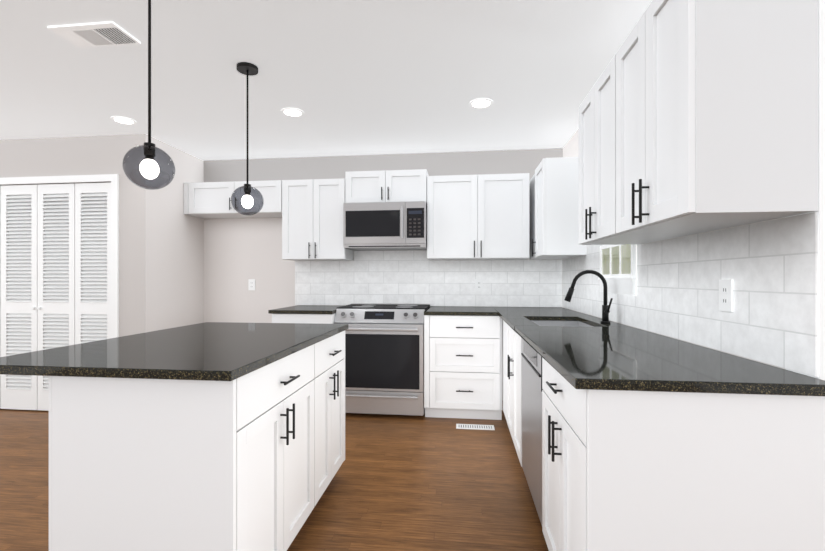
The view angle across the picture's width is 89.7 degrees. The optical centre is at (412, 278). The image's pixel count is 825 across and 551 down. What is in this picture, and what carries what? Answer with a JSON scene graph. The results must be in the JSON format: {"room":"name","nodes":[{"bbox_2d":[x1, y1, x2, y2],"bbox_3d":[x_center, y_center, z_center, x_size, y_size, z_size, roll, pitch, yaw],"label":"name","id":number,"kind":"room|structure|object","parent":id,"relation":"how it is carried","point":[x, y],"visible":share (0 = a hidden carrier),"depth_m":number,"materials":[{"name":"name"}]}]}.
{"room":"kitchen","nodes":[
{"label":"kitchen","id":0,"kind":"room"},
{"bbox_2d":[0,134,159,337],"bbox_3d":[-3.596,-0.035,3.784,2.634,2.440,0.138,0,0,7],"label":"wall","id":1,"kind":"structure","parent":0,"point":[135,210],"depth_m":3.62,"materials":[{"name":"grey paint"}]},
{"bbox_2d":[0,182,110,410],"bbox_3d":[-3.354,0.165,3.716,1.484,2.017,0.053,0,0,7],"label":"louvres","id":2,"kind":"object","parent":1,"relation":"attached to","point":[55,289],"visible":0.83,"depth_m":3.70,"materials":[{"name":"white wood"}]},
{"bbox_2d":[160,141,203,329],"bbox_3d":[-2.307,-0.035,4.051,0.134,2.440,0.660,0,0,7],"label":"wall","id":3,"kind":"structure","parent":0,"point":[173,265],"depth_m":4.04,"materials":[{"name":"grey paint"}]},
{"bbox_2d":[0,401,548,550],"bbox_3d":[-1.205,1.235,0.903,8.040,0.100,6.960,0,0,7],"label":"floor","id":4,"kind":"structure","parent":0,"point":[408,483],"depth_m":2.31,"materials":[{"name":"brown wood"}]},
{"bbox_2d":[49,330,344,550],"bbox_3d":[-0.769,0.744,1.910,0.661,0.883,1.240,0,0,7],"label":"base cabinet","id":5,"kind":"object","parent":4,"relation":"on","point":[253,460],"visible":0.92,"depth_m":1.31,"materials":[{"name":"white wood"}]},
{"bbox_2d":[0,322,347,380],"bbox_3d":[-0.915,0.286,1.914,0.917,0.030,1.295,0,0,7],"label":"countertop","id":6,"kind":"structure","parent":5,"relation":"on","point":[218,351],"depth_m":1.51,"materials":[{"name":"stone"}]},
{"bbox_2d":[272,313,335,323],"bbox_3d":[-0.925,0.744,3.908,0.553,0.883,0.681,0,0,7],"label":"base cabinet","id":7,"kind":"object","parent":4,"relation":"on","point":[308,318],"visible":0.04,"depth_m":3.60,"materials":[{"name":"white wood"}]},
{"bbox_2d":[268,305,340,313],"bbox_3d":[-0.935,0.286,3.912,0.573,0.030,0.660,0,0,7],"label":"countertop","id":8,"kind":"structure","parent":7,"relation":"on","point":[307,309],"depth_m":3.62,"materials":[{"name":"stone"}]},
{"bbox_2d":[334,303,429,415],"bbox_3d":[-0.262,0.716,3.808,0.795,0.939,0.693,0,0,7],"label":"range","id":9,"kind":"object","parent":4,"relation":"on","point":[384,359],"visible":0.9,"depth_m":3.53,"materials":[{"name":"silver metal"}]},
{"bbox_2d":[424,315,501,419],"bbox_3d":[0.454,0.744,3.750,0.646,0.883,0.681,0,0,7],"label":"base cabinet","id":10,"kind":"object","parent":4,"relation":"on","point":[463,366],"visible":0.96,"depth_m":3.45,"materials":[{"name":"white wood"}]},
{"bbox_2d":[424,306,495,315],"bbox_3d":[0.429,0.286,3.745,0.600,0.030,0.688,0,0,7],"label":"countertop","id":11,"kind":"structure","parent":10,"relation":"on","point":[432,310],"depth_m":3.46,"materials":[{"name":"stone"}]},
{"bbox_2d":[456,424,494,429],"bbox_3d":[0.500,1.181,3.315,0.300,0.007,0.100,0,0,7],"label":"floor vent","id":12,"kind":"object","parent":4,"relation":"in","point":[475,426],"visible":1,"depth_m":3.31,"materials":[{"name":"white metal"}]},
{"bbox_2d":[503,320,521,466],"bbox_3d":[0.979,0.744,2.861,0.661,0.883,1.028,0,0,7],"label":"base cabinet","id":13,"kind":"object","parent":4,"relation":"on","point":[512,382],"visible":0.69,"depth_m":2.73,"materials":[{"name":"white wood"}]},
{"bbox_2d":[512,307,555,309],"bbox_3d":[1.069,0.286,3.671,0.330,0.030,0.688,0,0,7],"label":"countertop","id":14,"kind":"structure","parent":13,"relation":"on","point":[513,308],"depth_m":3.81,"materials":[{"name":"stone"}]},
{"bbox_2d":[496,307,824,395],"bbox_3d":[0.938,0.286,2.554,0.663,0.030,2.938,0,0,7],"label":"countertop","id":15,"kind":"structure","parent":13,"relation":"on","point":[612,355],"depth_m":1.35,"materials":[{"name":"stone"}]},
{"bbox_2d":[531,320,593,326],"bbox_3d":[0.963,0.403,2.693,0.404,0.200,0.654,0,0,7],"label":"sink basin","id":16,"kind":"object","parent":15,"relation":"in","point":[559,323],"depth_m":3.01,"materials":[{"name":"silver metal"}]},
{"bbox_2d":[564,270,612,323],"bbox_3d":[1.071,0.107,2.529,0.272,0.326,0.107,0,0,7],"label":"gooseneck faucet","id":17,"kind":"object","parent":15,"relation":"on","point":[605,310],"visible":1,"depth_m":2.54,"materials":[{"name":"black metal"}]},
{"bbox_2d":[521,338,542,524],"bbox_3d":[0.886,0.745,2.049,0.606,0.880,0.594,0,0,7],"label":"dishwasher","id":18,"kind":"object","parent":4,"relation":"on","point":[532,389],"visible":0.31,"depth_m":2.03,"materials":[{"name":"silver metal"}]},
{"bbox_2d":[542,357,824,550],"bbox_3d":[0.815,0.744,1.428,0.661,0.883,0.643,0,0,7],"label":"base cabinet","id":19,"kind":"object","parent":4,"relation":"on","point":[622,470],"visible":0.94,"depth_m":1.11,"materials":[{"name":"white wood"}]},
{"bbox_2d":[0,0,651,160],"bbox_3d":[-1.205,-1.305,0.903,8.040,0.100,6.960,0,0,7],"label":"ceiling","id":20,"kind":"structure","parent":0,"point":[361,77],"depth_m":2.52,"materials":[{"name":"grey paint"}]},
{"bbox_2d":[47,21,140,47],"bbox_3d":[-1.626,-1.248,2.129,0.355,0.013,0.180,0,0,7],"label":"ceiling vent","id":21,"kind":"object","parent":20,"relation":"in","point":[98,34],"visible":1,"depth_m":2.11,"materials":[{"name":"white plastic"}]},
{"bbox_2d":[111,116,136,124],"bbox_3d":[-2.282,-1.252,3.281,0.169,0.005,0.169,0,0,-38],"label":"recessed light","id":22,"kind":"object","parent":20,"relation":"in","point":[123,120],"depth_m":3.27,"materials":[{"name":"white plastic"}]},
{"bbox_2d":[122,0,174,189],"bbox_3d":[-1.066,-0.809,1.682,0.182,0.890,0.182,0,0,7],"label":"pendant light","id":23,"kind":"object","parent":20,"relation":"hanging from","point":[149,167],"visible":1,"depth_m":1.66,"materials":[{"name":"black"}]},
{"bbox_2d":[231,62,263,215],"bbox_3d":[-0.977,-0.815,2.457,0.182,0.878,0.182,0,0,7],"label":"pendant light","id":24,"kind":"object","parent":20,"relation":"hanging from","point":[247,69],"visible":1,"depth_m":2.43,"materials":[{"name":"black metal"}]},
{"bbox_2d":[281,108,303,116],"bbox_3d":[-0.901,-1.252,3.123,0.169,0.005,0.169,0,0,-38],"label":"recessed light","id":25,"kind":"object","parent":20,"relation":"in","point":[292,112],"depth_m":3.11,"materials":[{"name":"white plastic"}]},
{"bbox_2d":[469,98,492,108],"bbox_3d":[0.490,-1.252,2.963,0.169,0.005,0.169,0,0,-38],"label":"recessed light","id":26,"kind":"object","parent":20,"relation":"in","point":[480,103],"depth_m":2.95,"materials":[{"name":"white plastic"}]},
{"bbox_2d":[204,148,562,400],"bbox_3d":[-0.439,-0.035,4.251,3.800,2.440,0.134,0,0,7],"label":"wall","id":27,"kind":"structure","parent":0,"point":[236,250],"depth_m":4.32,"materials":[{"name":"grey paint"}]},
{"bbox_2d":[248,279,254,289],"bbox_3d":[-1.678,0.060,4.333,0.072,0.116,0.008,0,0,7],"label":"electrical outlet","id":28,"kind":"object","parent":27,"relation":"attached to","point":[251,284],"visible":1,"depth_m":4.33,"materials":[{"name":"white plastic"}]},
{"bbox_2d":[184,169,528,260],"bbox_3d":[-0.585,-0.599,4.032,3.316,0.823,0.358,0,0,7],"label":"upper cabinet","id":29,"kind":"object","parent":27,"relation":"attached to","point":[479,217],"visible":0.98,"depth_m":3.84,"materials":[{"name":"white wood"}]},
{"bbox_2d":[343,201,426,250],"bbox_3d":[-0.240,-0.494,3.945,0.762,0.414,0.435,0,0,7],"label":"microwave","id":30,"kind":"object","parent":29,"relation":"attached to","point":[370,226],"visible":1,"depth_m":3.78,"materials":[{"name":"silver metal"}]},
{"bbox_2d":[295,250,561,306],"bbox_3d":[0.110,-0.008,4.129,2.660,0.554,0.006,0,0,7],"label":"backsplash","id":31,"kind":"structure","parent":27,"relation":"attached to","point":[401,277],"depth_m":4.12,"materials":[{"name":"tile"}]},
{"bbox_2d":[475,279,482,290],"bbox_3d":[0.651,0.060,4.059,0.072,0.116,0.008,0,0,7],"label":"outlet back splash","id":32,"kind":"object","parent":31,"relation":"attached to","point":[478,284],"visible":1,"depth_m":4.06,"materials":[{"name":"white"}]},
{"bbox_2d":[563,0,824,379],"bbox_3d":[1.346,-0.035,2.613,0.120,2.440,2.982,0,0,7],"label":"wall","id":33,"kind":"structure","parent":0,"point":[570,148],"depth_m":1.13,"materials":[{"name":"grey paint"}]},
{"bbox_2d":[529,177,532,259],"bbox_3d":[1.248,-0.567,3.762,0.333,0.760,0.476,0,0,7],"label":"upper cabinet","id":34,"kind":"object","parent":33,"relation":"attached to","point":[531,180],"depth_m":3.89,"materials":[{"name":"white wood"}]},
{"bbox_2d":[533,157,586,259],"bbox_3d":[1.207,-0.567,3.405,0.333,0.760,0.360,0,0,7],"label":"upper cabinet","id":35,"kind":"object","parent":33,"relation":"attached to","point":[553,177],"depth_m":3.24,"materials":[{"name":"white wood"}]},
{"bbox_2d":[598,244,636,294],"bbox_3d":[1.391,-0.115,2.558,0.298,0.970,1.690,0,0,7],"label":"window","id":36,"kind":"structure","parent":33,"relation":"in","point":[618,267],"depth_m":2.50,"materials":[{"name":"white glass"}]},
{"bbox_2d":[573,69,661,247],"bbox_3d":[1.041,-0.567,1.959,0.333,0.760,0.611,0,0,7],"label":"upper cabinet","id":37,"kind":"object","parent":33,"relation":"attached to","point":[589,166],"depth_m":2.07,"materials":[{"name":"white wood"}]},
{"bbox_2d":[562,212,817,376],"bbox_3d":[1.274,-0.343,2.556,0.006,1.224,2.847,0,0,7],"label":"backsplash","id":38,"kind":"structure","parent":33,"relation":"attached to","point":[769,268],"depth_m":1.49,"materials":[{"name":"tile"}]},
{"bbox_2d":[719,280,732,311],"bbox_3d":[1.147,0.060,1.520,0.008,0.116,0.072,0,0,7],"label":"outlet","id":39,"kind":"object","parent":38,"relation":"attached to","point":[725,295],"visible":1,"depth_m":1.51,"materials":[{"name":"white plastic"}]},
{"bbox_2d":[605,0,817,239],"bbox_3d":[0.985,-0.567,1.469,0.333,0.760,0.623,0,0,7],"label":"upper cabinet","id":40,"kind":"object","parent":33,"relation":"attached to","point":[697,116],"depth_m":1.17,"materials":[{"name":"white wood"}]}
]}

